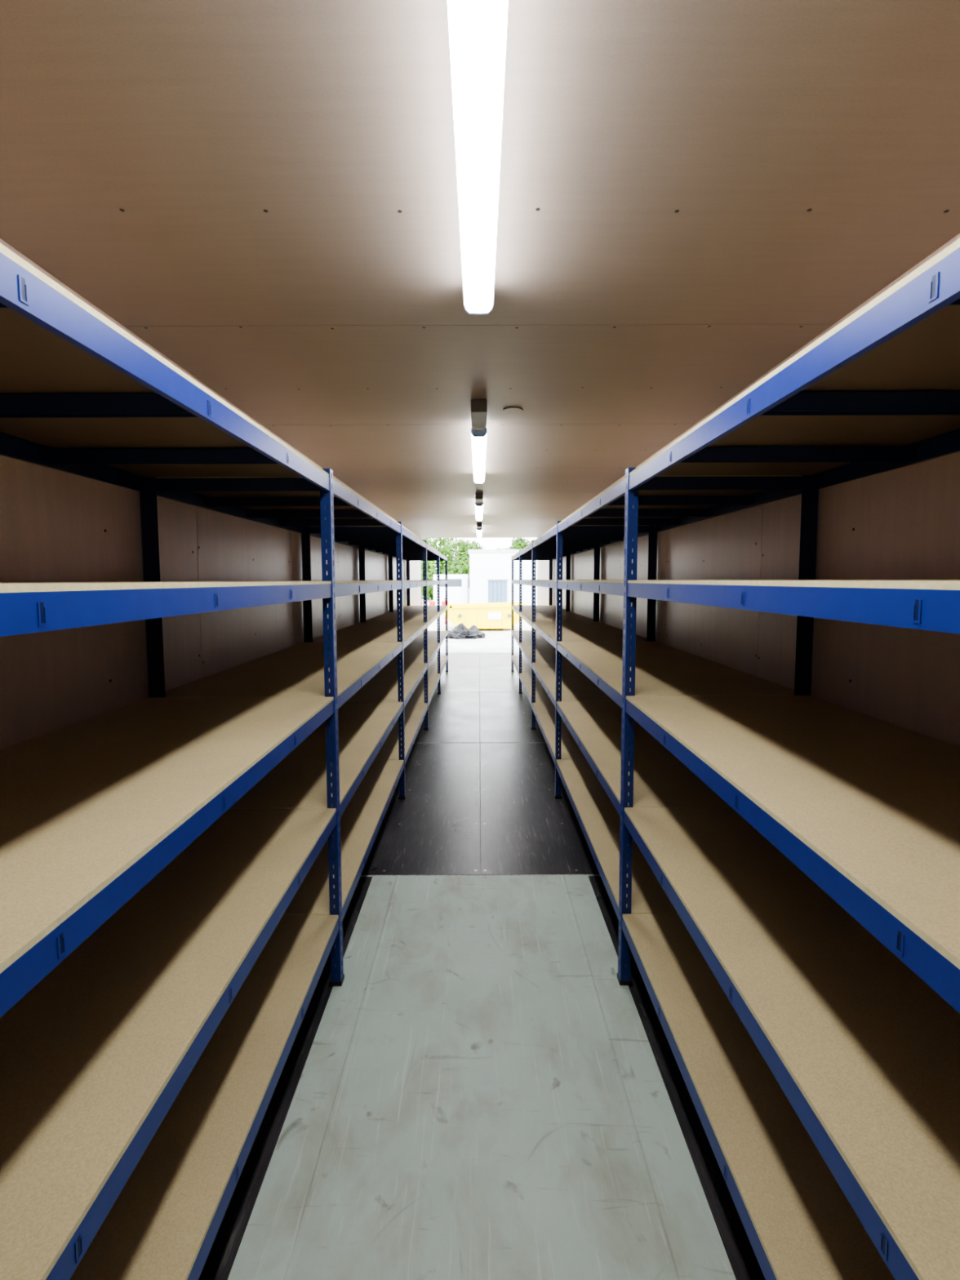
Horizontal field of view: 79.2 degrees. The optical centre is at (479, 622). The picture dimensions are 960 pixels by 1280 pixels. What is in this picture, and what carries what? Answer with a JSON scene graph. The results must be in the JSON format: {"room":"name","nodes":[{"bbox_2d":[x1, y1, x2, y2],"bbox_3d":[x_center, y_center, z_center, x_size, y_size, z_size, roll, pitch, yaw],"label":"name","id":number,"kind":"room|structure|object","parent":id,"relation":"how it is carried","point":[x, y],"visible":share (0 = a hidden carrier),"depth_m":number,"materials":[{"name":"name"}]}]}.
{"room":"storage container","nodes":[
{"label":"storage container","id":0,"kind":"room"},
{"bbox_2d":[0,238,421,750],"bbox_3d":[-1.222,-0.080,5.574,0.071,2.390,12.370,0,4,0],"label":"wall","id":1,"kind":"structure","parent":0,"point":[56,526],"depth_m":1.91,"materials":[{"name":"brown wood"}]},
{"bbox_2d":[420,537,538,653],"bbox_3d":[-0.002,-0.527,11.814,2.614,2.620,0.139,0,4,0],"label":"door frame","id":2,"kind":"structure","parent":1,"relation":"attached to","point":[420,537],"depth_m":11.75,"materials":[{"name":"metal"}]},
{"bbox_2d":[0,0,959,537],"bbox_3d":[-0.004,-1.287,5.486,2.494,0.076,12.370,0,4,0],"label":"ceiling","id":3,"kind":"structure","parent":0,"point":[263,193],"depth_m":1.32,"materials":[{"name":"brown wood"}]},
{"bbox_2d":[447,0,508,315],"bbox_3d":[-0.003,-0.865,0.744,0.086,0.082,1.930,0,4,0],"label":"light","id":4,"kind":"object","parent":3,"relation":"attached to","point":[477,28],"visible":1,"depth_m":1.00,"materials":[{"name":"white plastic"}]},
{"bbox_2d":[471,399,487,483],"bbox_3d":[-0.003,-1.083,3.701,0.086,0.082,1.930,0,4,0],"label":"light","id":5,"kind":"object","parent":3,"relation":"attached to","point":[478,406],"visible":1,"depth_m":3.14,"materials":[{"name":"white plastic"}]},
{"bbox_2d":[471,433,486,483],"bbox_3d":[-0.003,-1.080,3.881,0.084,0.046,1.506,0,4,0],"label":"diffuser","id":6,"kind":"object","parent":5,"relation":"attached to","point":[478,440],"depth_m":3.63,"materials":[{"name":"white plastic"}]},
{"bbox_2d":[475,493,483,520],"bbox_3d":[-0.004,-1.300,6.658,0.086,0.082,1.930,0,4,0],"label":"light","id":7,"kind":"object","parent":3,"relation":"attached to","point":[478,496],"visible":1,"depth_m":6.08,"materials":[{"name":"white plastic"}]},
{"bbox_2d":[475,505,483,520],"bbox_3d":[-0.004,-1.297,6.838,0.084,0.046,1.506,0,4,0],"label":"diffuser","id":8,"kind":"object","parent":7,"relation":"attached to","point":[479,508],"depth_m":6.68,"materials":[{"name":"white plastic"}]},
{"bbox_2d":[476,522,482,537],"bbox_3d":[-0.005,-1.517,9.615,0.086,0.082,1.930,0,4,0],"label":"light","id":9,"kind":"object","parent":3,"relation":"attached to","point":[479,528],"visible":1,"depth_m":9.03,"materials":[{"name":"white plastic"}]},
{"bbox_2d":[476,529,481,537],"bbox_3d":[-0.004,-1.514,9.795,0.084,0.046,1.506,0,4,0],"label":"diffuser","id":10,"kind":"object","parent":9,"relation":"attached to","point":[478,531],"depth_m":9.68,"materials":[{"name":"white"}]},
{"bbox_2d":[198,653,764,1279],"bbox_3d":[0.003,1.148,5.664,2.374,0.121,12.370,0,4,0],"label":"floor","id":11,"kind":"structure","parent":0,"point":[480,800],"depth_m":3.38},
{"bbox_2d":[0,243,338,1279],"bbox_3d":[-0.846,0.476,1.162,0.668,1.884,1.832,0,4,0],"label":"shelving unit","id":12,"kind":"object","parent":11,"relation":"on","point":[157,988],"visible":1,"depth_m":1.12,"materials":[{"name":"blue paint"}]},
{"bbox_2d":[139,468,404,986],"bbox_3d":[-0.846,0.342,2.987,0.668,1.884,1.832,0,4,0],"label":"shelving unit","id":13,"kind":"object","parent":11,"relation":"on","point":[335,766],"visible":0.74,"depth_m":2.43,"materials":[{"name":"blue paint"}]},
{"bbox_2d":[301,521,427,799],"bbox_3d":[-0.846,0.208,4.812,0.668,1.884,1.832,0,4,0],"label":"shelving unit","id":14,"kind":"object","parent":11,"relation":"on","point":[397,682],"visible":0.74,"depth_m":4.28,"materials":[{"name":"blue paint"}]},
{"bbox_2d":[358,540,439,729],"bbox_3d":[-0.847,0.074,6.637,0.668,1.884,1.832,0,4,0],"label":"shelving unit","id":15,"kind":"object","parent":11,"relation":"on","point":[424,652],"visible":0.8,"depth_m":6.12,"materials":[{"name":"blue paint"}]},
{"bbox_2d":[387,550,448,693],"bbox_3d":[-0.847,-0.062,8.484,0.668,1.884,1.876,0,4,0],"label":"shelving unit","id":16,"kind":"object","parent":11,"relation":"on","point":[438,662],"visible":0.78,"depth_m":8.12,"materials":[{"name":"blue paint"}]},
{"bbox_2d":[227,875,736,1279],"bbox_3d":[0.004,1.411,1.222,1.090,0.006,3.450,0,4,0],"label":"sheet","id":17,"kind":"object","parent":11,"relation":"on","point":[481,1094],"visible":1,"depth_m":1.62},
{"bbox_2d":[511,549,570,693],"bbox_3d":[0.847,-0.067,8.484,0.668,1.884,1.876,0,4,0],"label":"shelving unit","id":18,"kind":"object","parent":11,"relation":"on","point":[522,665],"visible":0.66,"depth_m":8.17,"materials":[{"name":"blue paint"}]},
{"bbox_2d":[519,540,599,729],"bbox_3d":[0.847,0.069,6.637,0.668,1.884,1.832,0,4,0],"label":"shelving unit","id":19,"kind":"object","parent":11,"relation":"on","point":[534,652],"visible":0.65,"depth_m":6.07,"materials":[{"name":"blue paint"}]},
{"bbox_2d":[532,520,657,799],"bbox_3d":[0.848,0.203,4.812,0.668,1.884,1.832,0,4,0],"label":"shelving unit","id":20,"kind":"object","parent":11,"relation":"on","point":[562,682],"visible":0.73,"depth_m":4.29,"materials":[{"name":"blue paint"}]},
{"bbox_2d":[555,467,818,985],"bbox_3d":[0.848,0.337,2.987,0.668,1.884,1.832,0,4,0],"label":"shelving unit","id":21,"kind":"object","parent":11,"relation":"on","point":[624,766],"visible":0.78,"depth_m":2.42,"materials":[{"name":"blue paint"}]},
{"bbox_2d":[622,238,959,1279],"bbox_3d":[0.848,0.471,1.162,0.668,1.884,1.832,0,4,0],"label":"shelving unit","id":22,"kind":"object","parent":11,"relation":"on","point":[802,986],"visible":1,"depth_m":1.13,"materials":[{"name":"blue paint"}]},
{"bbox_2d":[537,233,959,747],"bbox_3d":[1.221,-0.087,5.574,0.071,2.390,12.370,0,4,0],"label":"wall","id":23,"kind":"structure","parent":0,"point":[903,522],"depth_m":1.93,"materials":[{"name":"brown wood"}]},
{"label":"outside","id":24,"kind":"structure","parent":0,"visible":0},
{"bbox_2d":[421,595,531,653],"bbox_3d":[-0.009,-3.075,65.902,120.000,0.200,108.100,0,4,0],"label":"ground","id":25,"kind":"structure","parent":24,"point":[496,640],"depth_m":15.52,"materials":[{"name":"concrete"}]},
{"bbox_2d":[421,600,448,623],"bbox_3d":[-1.796,-0.451,22.051,1.200,1.000,0.450,0,4,0],"label":"barrier","id":26,"kind":"object","parent":25,"relation":"on","point":[429,603],"visible":0.36,"depth_m":22.00,"materials":[{"name":"red plastic"}]},
{"bbox_2d":[421,537,464,601],"bbox_3d":[-3.089,-3.557,37.690,4.160,4.912,4.379,0,4,4],"label":"tree","id":27,"kind":"object","parent":25,"relation":"on","point":[446,549],"visible":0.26,"depth_m":36.96,"materials":[{"name":"green plant"}]},
{"bbox_2d":[433,574,469,604],"bbox_3d":[-1.535,-1.729,32.956,1.810,1.950,4.810,0,4,0],"label":"van","id":28,"kind":"object","parent":25,"relation":"on","point":[458,590],"visible":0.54,"depth_m":30.56,"materials":[{"name":"white metal"}]},
{"bbox_2d":[448,622,485,639],"bbox_3d":[-0.448,0.223,16.662,1.270,0.437,0.971,0,4,0],"label":"heap","id":29,"kind":"object","parent":25,"relation":"on","point":[460,631],"visible":0.92,"depth_m":16.43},
{"bbox_2d":[452,537,484,588],"bbox_3d":[-0.730,-4.438,47.970,3.257,5.150,3.964,0,4,0],"label":"tree","id":30,"kind":"object","parent":25,"relation":"on","point":[463,555],"visible":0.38,"depth_m":47.10,"materials":[{"name":"green plant"}]},
{"bbox_2d":[444,601,524,631],"bbox_3d":[0.164,-0.212,19.537,2.600,0.880,1.760,0,4,0],"label":"yellow skip","id":31,"kind":"object","parent":25,"relation":"on","point":[488,615],"visible":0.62,"depth_m":18.73,"materials":[{"name":"paint"}]},
{"bbox_2d":[487,579,507,602],"bbox_3d":[0.819,-1.155,26.888,0.901,1.680,1.900,0,4,0],"label":"storage container","id":32,"kind":"object","parent":25,"relation":"on","point":[497,588],"visible":0.7,"depth_m":25.95,"materials":[{"name":"white metal"}]},
{"bbox_2d":[467,549,537,605],"bbox_3d":[2.103,-2.259,31.419,5.392,3.210,3.160,0,4,0],"label":"cabin","id":33,"kind":"object","parent":25,"relation":"on","point":[485,565],"visible":0.26,"depth_m":29.88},
{"bbox_2d":[496,546,512,549],"bbox_3d":[2.188,-4.692,53.962,2.516,4.761,2.901,-1,4,-15],"label":"tree","id":34,"kind":"object","parent":25,"relation":"on","point":[510,546],"visible":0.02,"depth_m":53.46,"materials":[{"name":"green plant"}]},
{"bbox_2d":[509,537,537,549],"bbox_3d":[4.227,-4.856,49.808,4.239,5.686,4.054,0,4,0],"label":"tree","id":35,"kind":"object","parent":25,"relation":"on","point":[519,543],"visible":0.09,"depth_m":50.23,"materials":[{"name":"green plant"}]}
]}

